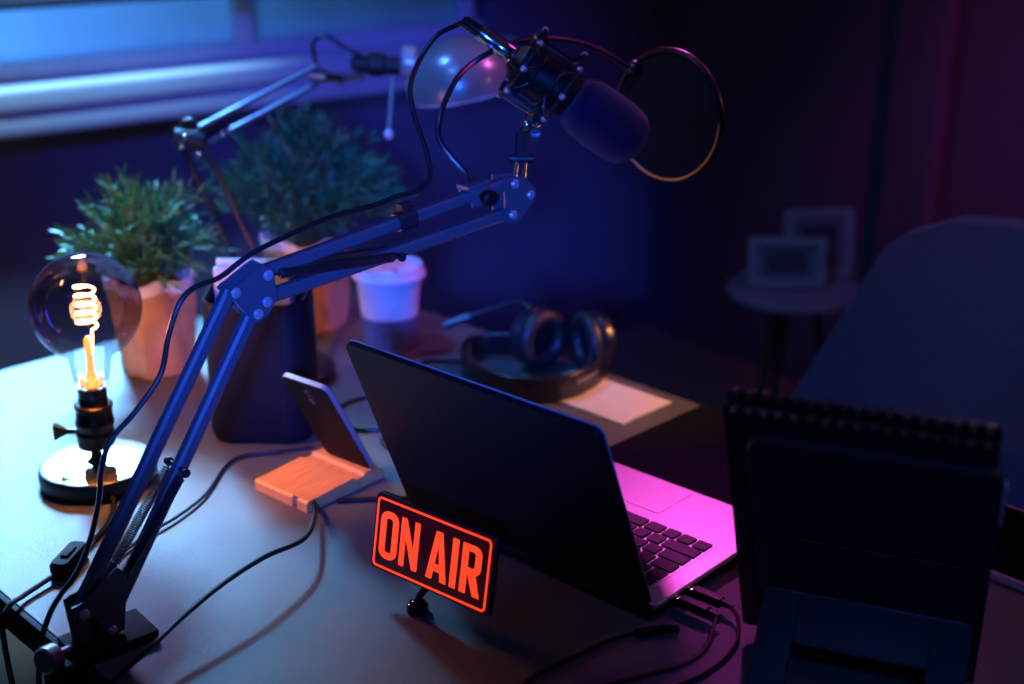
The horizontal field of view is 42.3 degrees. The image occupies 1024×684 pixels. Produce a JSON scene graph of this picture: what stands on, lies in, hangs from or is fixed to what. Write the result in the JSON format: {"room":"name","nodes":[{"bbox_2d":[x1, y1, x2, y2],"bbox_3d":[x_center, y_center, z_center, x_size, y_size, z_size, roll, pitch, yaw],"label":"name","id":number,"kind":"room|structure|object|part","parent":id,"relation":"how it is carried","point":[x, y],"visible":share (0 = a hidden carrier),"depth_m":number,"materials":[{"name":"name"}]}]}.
{"room":"studio","nodes":[
{"label":"studio","id":0,"kind":"room"},
{"bbox_2d":[0,0,656,369],"bbox_3d":[-1.607,-0.779,2.433,5.410,2.600,0.200,-15,25,-35],"label":"wall","id":1,"kind":"structure","parent":0,"point":[581,244],"depth_m":3.62,"materials":[{"name":"blue paint"}]},
{"bbox_2d":[0,0,516,138],"bbox_3d":[-0.832,-1.044,2.871,2.030,1.105,0.161,-15,25,-35],"label":"window","id":2,"kind":"structure","parent":1,"relation":"in","point":[69,68],"depth_m":3.06,"materials":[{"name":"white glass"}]},
{"bbox_2d":[0,0,157,10],"bbox_3d":[-0.802,-1.189,2.776,2.030,0.924,0.056,-15,25,-35],"label":"roller blind","id":3,"kind":"object","parent":2,"relation":"attached to","point":[5,5],"visible":1,"depth_m":2.80,"materials":[{"name":"fabric"}]},
{"bbox_3d":[-1.134,-1.029,2.699,1.160,0.915,0.008,-15,25,-35],"label":"pane","id":4,"kind":"part","parent":2,"relation":"part of","materials":[{"name":"clear glass"}]},
{"bbox_3d":[-0.863,-1.105,2.891,1.950,1.005,0.060,-15,25,-35],"label":"frame","id":5,"kind":"part","parent":2,"relation":"part of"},
{"bbox_3d":[-0.832,-0.598,3.036,2.030,0.047,0.160,-15,25,-35],"label":"sill","id":6,"kind":"part","parent":2,"relation":"part of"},
{"bbox_3d":[-0.398,-1.228,3.239,0.614,0.915,0.008,-15,25,-35],"label":"pane","id":7,"kind":"part","parent":2,"relation":"part of","materials":[{"name":"clear glass"}]},
{"bbox_2d":[507,296,648,345],"bbox_3d":[-1.540,0.428,2.787,5.010,0.090,0.015,-15,25,-35],"label":"baseboard","id":8,"kind":"structure","parent":1,"relation":"attached to","point":[630,313],"depth_m":4.17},
{"bbox_2d":[0,324,799,683],"bbox_3d":[0.025,1.210,0.940,5.410,0.100,5.500,-15,25,-35],"label":"floor","id":9,"kind":"structure","parent":0,"point":[646,354],"depth_m":3.84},
{"bbox_2d":[0,283,1023,683],"bbox_3d":[0.016,0.559,1.477,1.703,0.750,0.850,19,28,42],"label":"desk","id":10,"kind":"object","parent":9,"relation":"on","point":[318,610],"visible":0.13,"depth_m":1.27,"materials":[{"name":"laminate"}]},
{"bbox_2d":[0,252,156,683],"bbox_3d":[-0.444,0.186,1.385,0.130,0.513,0.356,-3,20,-9],"label":"table lamp","id":11,"kind":"object","parent":10,"relation":"on","point":[70,473],"visible":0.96,"depth_m":1.44,"materials":[{"name":"black paint"}]},
{"bbox_3d":[-0.443,0.327,1.369,0.028,0.261,0.248,3,20,9],"label":"cord","id":12,"kind":"part","parent":11,"relation":"part of","materials":[{"name":"black rubber"}]},
{"bbox_2d":[50,541,85,577],"bbox_3d":[-0.436,0.214,1.304,0.019,0.015,0.052,3,20,8],"label":"switch","id":13,"kind":"object","parent":11,"relation":"attached to","point":[65,563],"depth_m":1.29,"materials":[{"name":"black plastic"}]},
{"bbox_2d":[52,398,114,450],"bbox_3d":[-0.473,0.090,1.468,0.057,0.053,0.059,19,28,42],"label":"socket","id":14,"kind":"object","parent":11,"relation":"attached to","point":[94,418],"depth_m":1.45,"materials":[{"name":"brown metal"}]},
{"bbox_3d":[-0.458,-0.022,1.427,0.118,0.151,0.118,19,28,42],"label":"bulb glass","id":15,"kind":"part","parent":11,"relation":"part of","materials":[{"name":"clear glass"}]},
{"bbox_3d":[-0.461,0.021,1.443,0.020,0.057,0.020,19,28,42],"label":"glass stem","id":16,"kind":"part","parent":11,"relation":"part of","materials":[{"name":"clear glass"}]},
{"bbox_3d":[-0.465,0.134,1.485,0.125,0.003,0.125,7,21,18],"label":"plate","id":17,"kind":"part","parent":11,"relation":"part of","materials":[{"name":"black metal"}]},
{"bbox_3d":[-0.465,0.124,1.481,0.036,0.019,0.036,19,28,42],"label":"stem","id":18,"kind":"part","parent":11,"relation":"part of","materials":[{"name":"brown metal"}]},
{"bbox_2d":[46,161,239,380],"bbox_3d":[-0.487,-0.097,1.755,0.254,0.288,0.248,19,28,42],"label":"potted plant","id":19,"kind":"object","parent":10,"relation":"on","point":[146,242],"visible":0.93,"depth_m":1.74,"materials":[{"name":"green plant"}]},
{"bbox_3d":[-0.485,-0.138,1.743,0.211,0.153,0.201,19,28,42],"label":"stem","id":20,"kind":"part","parent":19,"relation":"part of","materials":[{"name":"green plant"}]},
{"bbox_3d":[-0.484,-0.027,1.789,0.107,0.134,0.106,19,28,42],"label":"paper pot","id":21,"kind":"part","parent":19,"relation":"part of","materials":[{"name":"orange paper"}]},
{"bbox_2d":[106,500,316,683],"bbox_3d":[-0.259,0.340,1.294,0.062,0.288,0.401,8,22,20],"label":"cable","id":22,"kind":"object","parent":10,"relation":"on","point":[177,621],"visible":0.99,"depth_m":1.19,"materials":[{"name":"black rubber"}]},
{"bbox_2d":[112,445,312,561],"bbox_3d":[-0.344,0.183,1.403,0.070,0.005,0.405,8,22,21],"label":"cable","id":23,"kind":"object","parent":10,"relation":"on","point":[230,461],"visible":0.65,"depth_m":1.50,"materials":[{"name":"black rubber"}]},
{"bbox_2d":[201,275,317,442],"bbox_3d":[-0.298,0.019,1.585,0.122,0.188,0.093,1,20,2],"label":"speaker","id":24,"kind":"object","parent":10,"relation":"on","point":[256,405],"visible":0.58,"depth_m":1.55,"materials":[{"name":"black plastic"}]},
{"bbox_2d":[213,266,291,304],"bbox_3d":[-0.306,0.002,1.590,0.088,0.191,0.012,1,20,2],"label":"notebook","id":25,"kind":"object","parent":24,"relation":"in","point":[217,270],"visible":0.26,"depth_m":1.56,"materials":[{"name":"beige paper"}]},
{"bbox_2d":[216,258,294,303],"bbox_3d":[-0.306,-0.006,1.604,0.088,0.196,0.012,1,20,2],"label":"notebook","id":26,"kind":"object","parent":24,"relation":"in","point":[220,261],"visible":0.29,"depth_m":1.57,"materials":[{"name":"beige paper"}]},
{"bbox_2d":[34,112,541,683],"bbox_3d":[-0.189,0.077,1.271,0.592,0.523,0.050,-17,26,-39],"label":"microphone boom arm","id":27,"kind":"object","parent":10,"relation":"attached to","point":[101,627],"visible":1,"depth_m":1.18,"materials":[{"name":"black metal"}]},
{"bbox_3d":[-0.370,0.250,1.168,0.034,0.024,0.034,19,28,42],"label":"swivel post","id":28,"kind":"part","parent":27,"relation":"part of","materials":[{"name":"black metal"}]},
{"bbox_2d":[36,16,516,683],"bbox_3d":[-0.206,0.079,1.300,0.070,0.734,0.585,19,28,42],"label":"microphone cable","id":29,"kind":"object","parent":27,"relation":"attached to","point":[490,39],"visible":0.99,"depth_m":1.20,"materials":[{"name":"black rubber"}]},
{"bbox_3d":[0.025,-0.214,1.367,0.011,0.013,0.013,0,20,0],"label":"joint knob","id":30,"kind":"part","parent":27,"relation":"part of","materials":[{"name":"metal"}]},
{"bbox_2d":[497,26,587,127],"bbox_3d":[0.032,-0.276,1.382,0.095,0.104,0.094,1,20,3],"label":"mount","id":31,"kind":"object","parent":27,"relation":"attached to","point":[506,92],"visible":0.81,"depth_m":1.36,"materials":[{"name":"black paint"}]},
{"bbox_3d":[0.011,-0.245,1.376,0.054,0.041,0.043,19,28,42],"label":"elastic cord","id":32,"kind":"part","parent":31,"relation":"part of","materials":[{"name":"black fabric"}]},
{"bbox_3d":[0.023,-0.253,1.351,0.050,0.054,0.033,19,28,42],"label":"elastic cord","id":33,"kind":"part","parent":31,"relation":"part of","materials":[{"name":"black rubber"}]},
{"bbox_3d":[0.040,-0.276,1.345,0.057,0.052,0.019,1,20,3],"label":"elastic cord","id":34,"kind":"part","parent":31,"relation":"part of","materials":[{"name":"black rubber"}]},
{"bbox_3d":[0.051,-0.299,1.358,0.048,0.037,0.033,1,20,1],"label":"elastic cord","id":35,"kind":"part","parent":31,"relation":"part of","materials":[{"name":"black rubber"}]},
{"bbox_2d":[505,43,649,163],"bbox_3d":[0.070,-0.250,1.392,0.153,0.126,0.068,0,20,0],"label":"microphone","id":36,"kind":"object","parent":31,"relation":"attached to","point":[596,115],"visible":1,"depth_m":1.37,"materials":[{"name":"black plastic"}]},
{"bbox_2d":[435,36,724,208],"bbox_3d":[0.065,-0.226,1.381,0.160,0.167,0.313,19,28,42],"label":"filter","id":37,"kind":"object","parent":27,"relation":"attached to","point":[681,100],"visible":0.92,"depth_m":1.46,"materials":[{"name":"black fabric"}]},
{"bbox_3d":[-0.025,-0.142,1.306,0.016,0.016,0.017,-16,26,-37],"label":"clamp knob","id":38,"kind":"part","parent":37,"relation":"part of","materials":[{"name":"black plastic"}]},
{"bbox_2d":[192,95,418,334],"bbox_3d":[-0.284,-0.192,1.933,0.335,0.344,0.295,19,28,42],"label":"potted plant","id":39,"kind":"object","parent":10,"relation":"on","point":[295,185],"visible":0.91,"depth_m":1.87,"materials":[{"name":"green plant"}]},
{"bbox_3d":[-0.289,-0.233,1.909,0.284,0.208,0.268,19,28,42],"label":"stem","id":40,"kind":"part","parent":39,"relation":"part of","materials":[{"name":"green plant"}]},
{"bbox_3d":[-0.301,-0.090,1.954,0.116,0.139,0.114,19,28,42],"label":"paper pot","id":41,"kind":"part","parent":39,"relation":"part of","materials":[{"name":"brown paper"}]},
{"bbox_2d":[254,447,383,512],"bbox_3d":[-0.215,0.150,1.478,0.087,0.016,0.114,16,26,37],"label":"phone stand","id":42,"kind":"object","parent":10,"relation":"on","point":[322,477],"visible":0.91,"depth_m":1.46,"materials":[{"name":"brown wood"}]},
{"bbox_2d":[282,372,372,467],"bbox_3d":[-0.202,0.087,1.456,0.070,0.120,0.070,15,25,35],"label":"smartphone","id":43,"kind":"object","parent":42,"relation":"on","point":[317,402],"visible":1,"depth_m":1.45,"materials":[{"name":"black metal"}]},
{"bbox_2d":[173,34,507,385],"bbox_3d":[-0.232,-0.214,1.880,0.297,0.422,0.490,19,28,42],"label":"desk lamp","id":44,"kind":"object","parent":10,"relation":"on","point":[446,57],"visible":0.77,"depth_m":1.84,"materials":[{"name":"metal"}]},
{"bbox_3d":[-0.385,-0.129,1.802,0.204,0.258,0.009,19,28,42],"label":"rod","id":45,"kind":"part","parent":44,"relation":"part of","materials":[{"name":"black paint"}]},
{"bbox_3d":[-0.358,-0.140,1.796,0.204,0.258,0.009,19,28,42],"label":"rod","id":46,"kind":"part","parent":44,"relation":"part of","materials":[{"name":"black paint"}]},
{"bbox_3d":[-0.350,-0.340,1.835,0.175,0.077,0.008,-10,23,-26],"label":"rod","id":47,"kind":"part","parent":44,"relation":"part of","materials":[{"name":"grey metal"}]},
{"bbox_3d":[-0.350,-0.320,1.855,0.175,0.077,0.008,-10,23,-26],"label":"rod","id":48,"kind":"part","parent":44,"relation":"part of","materials":[{"name":"grey metal"}]},
{"bbox_3d":[-0.248,-0.411,1.877,0.071,0.050,0.022,-5,21,-15],"label":"cord","id":49,"kind":"part","parent":44,"relation":"part of","materials":[{"name":"black rubber"}]},
{"bbox_3d":[-0.171,-0.334,1.874,0.006,0.075,0.055,2,20,5],"label":"handle","id":50,"kind":"part","parent":44,"relation":"part of","materials":[{"name":"grey metal"}]},
{"bbox_3d":[-0.074,-0.392,1.899,0.155,0.092,0.155,19,28,42],"label":"lamp shade","id":51,"kind":"part","parent":44,"relation":"part of","materials":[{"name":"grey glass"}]},
{"bbox_2d":[337,496,408,503],"bbox_3d":[-0.105,0.171,1.436,0.169,0.005,0.014,0,20,-1],"label":"charging cable","id":52,"kind":"object","parent":10,"relation":"on","point":[358,499],"visible":0.36,"depth_m":1.43,"materials":[{"name":"black rubber"}]},
{"bbox_2d":[351,255,425,353],"bbox_3d":[-0.173,-0.053,1.874,0.105,0.123,0.105,19,28,42],"label":"paper coffee cup","id":53,"kind":"object","parent":10,"relation":"on","point":[388,293],"visible":0.78,"depth_m":1.84,"materials":[{"name":"white paper"},{"name":"dark cardboard"},{"name":"white plastic"}]},
{"bbox_3d":[-0.173,-0.101,1.856,0.105,0.019,0.105,19,28,42],"label":"lid","id":54,"kind":"part","parent":53,"relation":"part of","materials":[{"name":"white plastic"}]},
{"bbox_2d":[371,490,500,616],"bbox_3d":[-0.074,0.205,1.207,0.145,0.102,0.029,16,25,36],"label":"sign","id":55,"kind":"object","parent":10,"relation":"on","point":[453,559],"visible":1,"depth_m":1.20,"materials":[{"name":"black plastic"}]},
{"bbox_2d":[340,301,615,449],"bbox_3d":[-0.059,0.034,1.695,0.256,0.086,0.417,13,24,31],"label":"headset","id":56,"kind":"object","parent":10,"relation":"on","point":[537,337],"visible":0.84,"depth_m":1.77,"materials":[{"name":"black plastic"}]},
{"bbox_3d":[-0.145,0.088,1.654,0.158,0.010,0.377,0,20,-1],"label":"cord","id":57,"kind":"part","parent":56,"relation":"part of","materials":[{"name":"black rubber"}]},
{"bbox_2d":[509,306,567,367],"bbox_3d":[0.035,-0.007,1.802,0.050,0.083,0.084,19,28,42],"label":"ear cup","id":58,"kind":"object","parent":56,"relation":"on","point":[538,336],"depth_m":1.79,"materials":[{"name":"black leather"}]},
{"bbox_2d":[569,310,615,368],"bbox_3d":[0.108,-0.002,1.786,0.084,0.083,0.064,19,28,42],"label":"ear cup","id":59,"kind":"object","parent":56,"relation":"on","point":[592,337],"depth_m":1.76,"materials":[{"name":"black leather"}]},
{"bbox_2d":[346,339,736,619],"bbox_3d":[0.056,0.100,1.316,0.316,0.223,0.304,18,27,39],"label":"laptop","id":60,"kind":"object","parent":10,"relation":"on","point":[546,481],"visible":0.98,"depth_m":1.24,"materials":[{"name":"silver metal"}]},
{"bbox_2d":[521,624,679,683],"bbox_3d":[0.028,0.290,1.107,0.050,0.010,0.308,19,28,42],"label":"charging cable","id":61,"kind":"object","parent":10,"relation":"on","point":[668,628],"visible":1,"depth_m":1.18,"materials":[{"name":"black plastic"}]},
{"bbox_3d":[0.012,0.295,1.098,0.035,0.007,0.275,16,26,37],"label":"cord","id":62,"kind":"part","parent":61,"relation":"part of","materials":[{"name":"black rubber"}]},
{"bbox_2d":[558,369,670,424],"bbox_3d":[0.110,0.069,1.718,0.168,0.002,0.101,19,28,42],"label":"paper","id":63,"kind":"object","parent":10,"relation":"on","point":[609,400],"visible":0.76,"depth_m":1.69,"materials":[{"name":"white paper"}]},
{"bbox_2d":[604,595,719,683],"bbox_3d":[0.071,0.293,1.091,0.059,0.015,0.347,15,25,36],"label":"cable","id":64,"kind":"object","parent":10,"relation":"on","point":[690,604],"visible":1,"depth_m":1.19,"materials":[{"name":"black rubber"}]},
{"bbox_2d":[609,405,731,504],"bbox_3d":[0.285,0.145,1.510,0.325,0.003,0.204,19,28,42],"label":"desk pad","id":65,"kind":"object","parent":10,"relation":"on","point":[688,450],"visible":0.24,"depth_m":1.55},
{"bbox_2d":[676,586,740,683],"bbox_3d":[0.100,0.295,1.085,0.072,0.015,0.375,12,24,30],"label":"cable","id":66,"kind":"object","parent":10,"relation":"on","point":[702,594],"visible":1,"depth_m":1.22,"materials":[{"name":"black rubber"}]},
{"bbox_2d":[746,433,1008,683],"bbox_3d":[0.288,0.173,1.059,0.182,0.261,0.175,8,22,20],"label":"tablet","id":67,"kind":"object","parent":10,"relation":"on","point":[882,558],"visible":1,"depth_m":1.03,"materials":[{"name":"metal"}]},
{"bbox_3d":[0.274,0.265,1.058,0.166,0.083,0.083,8,22,20],"label":"prop leg","id":68,"kind":"part","parent":67,"relation":"part of","materials":[{"name":"black plastic"}]},
{"bbox_2d":[723,386,1002,625],"bbox_3d":[0.272,0.153,1.046,0.192,0.282,0.163,8,22,20],"label":"spiral notebook","id":69,"kind":"object","parent":67,"relation":"on","point":[746,414],"visible":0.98,"depth_m":0.95,"materials":[{"name":"black paper"}]},
{"bbox_2d":[990,504,1023,591],"bbox_3d":[0.561,0.223,1.290,0.270,0.008,0.150,19,28,42],"label":"tablet","id":70,"kind":"object","parent":10,"relation":"on","point":[1008,560],"visible":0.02,"depth_m":1.32,"materials":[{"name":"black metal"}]},
{"bbox_2d":[727,272,858,396],"bbox_3d":[0.641,0.104,3.095,0.300,0.489,0.300,19,28,42],"label":"side table","id":71,"kind":"object","parent":9,"relation":"on","point":[838,292],"visible":0.59,"depth_m":2.99,"materials":[{"name":"white painted wood"},{"name":"black painted metal"}]},
{"bbox_3d":[0.569,0.129,3.050,0.102,0.473,0.026,-14,24,-33],"label":"leg","id":72,"kind":"part","parent":71,"relation":"part of","materials":[{"name":"brown wood"}]},
{"bbox_3d":[0.635,0.081,3.181,0.026,0.473,0.102,-1,20,-3],"label":"leg","id":73,"kind":"part","parent":71,"relation":"part of","materials":[{"name":"brown wood"}]},
{"bbox_2d":[747,236,826,288],"bbox_3d":[0.619,-0.182,2.990,0.172,0.116,0.055,1,20,3],"label":"picture frame","id":74,"kind":"object","parent":71,"relation":"on","point":[773,261],"visible":1,"depth_m":2.98,"materials":[{"name":"wood"}]},
{"bbox_2d":[766,251,807,273],"bbox_3d":[0.619,-0.179,2.982,0.092,0.049,0.010,1,20,3],"label":"print","id":75,"kind":"object","parent":74,"relation":"attached to","point":[777,262],"depth_m":2.98},
{"bbox_3d":[0.722,0.124,3.064,0.102,0.473,0.026,8,22,21],"label":"leg","id":76,"kind":"part","parent":71,"relation":"part of","materials":[{"name":"brown wood"}]},
{"bbox_2d":[784,208,853,277],"bbox_3d":[0.704,-0.231,3.060,0.160,0.159,0.063,-2,20,-7],"label":"picture frame","id":77,"kind":"object","parent":71,"relation":"on","point":[835,224],"visible":0.64,"depth_m":3.04,"materials":[{"name":"wood"}]},
{"bbox_2d":[800,225,836,259],"bbox_3d":[0.705,-0.227,3.049,0.087,0.080,0.013,-2,20,-7],"label":"print","id":78,"kind":"object","parent":77,"relation":"attached to","point":[828,231],"depth_m":3.04},
{"bbox_2d":[791,215,1023,509],"bbox_3d":[0.610,0.362,1.748,0.800,0.936,0.584,19,28,42],"label":"upholstered chair","id":79,"kind":"object","parent":9,"relation":"on","point":[935,326],"visible":0.44,"depth_m":1.88,"materials":[{"name":"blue fabric"}]},
{"bbox_2d":[647,0,1023,355],"bbox_3d":[2.078,-0.611,1.978,0.200,2.600,5.100,-15,25,-35],"label":"wall","id":80,"kind":"structure","parent":0,"point":[803,85],"depth_m":3.57,"materials":[{"name":"paint"}]},
{"bbox_2d":[646,297,815,381],"bbox_3d":[1.998,0.591,2.344,0.015,0.090,5.085,-15,25,-35],"label":"baseboard","id":81,"kind":"structure","parent":80,"relation":"attached to","point":[724,338],"depth_m":3.98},
{"bbox_2d":[872,0,962,266],"bbox_3d":[0.997,-0.381,3.320,0.050,1.060,0.170,-15,25,-35],"label":"curtain","id":82,"kind":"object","parent":80,"relation":"attached to","point":[926,36],"depth_m":3.23,"materials":[{"name":"purple fabric"}]}
]}

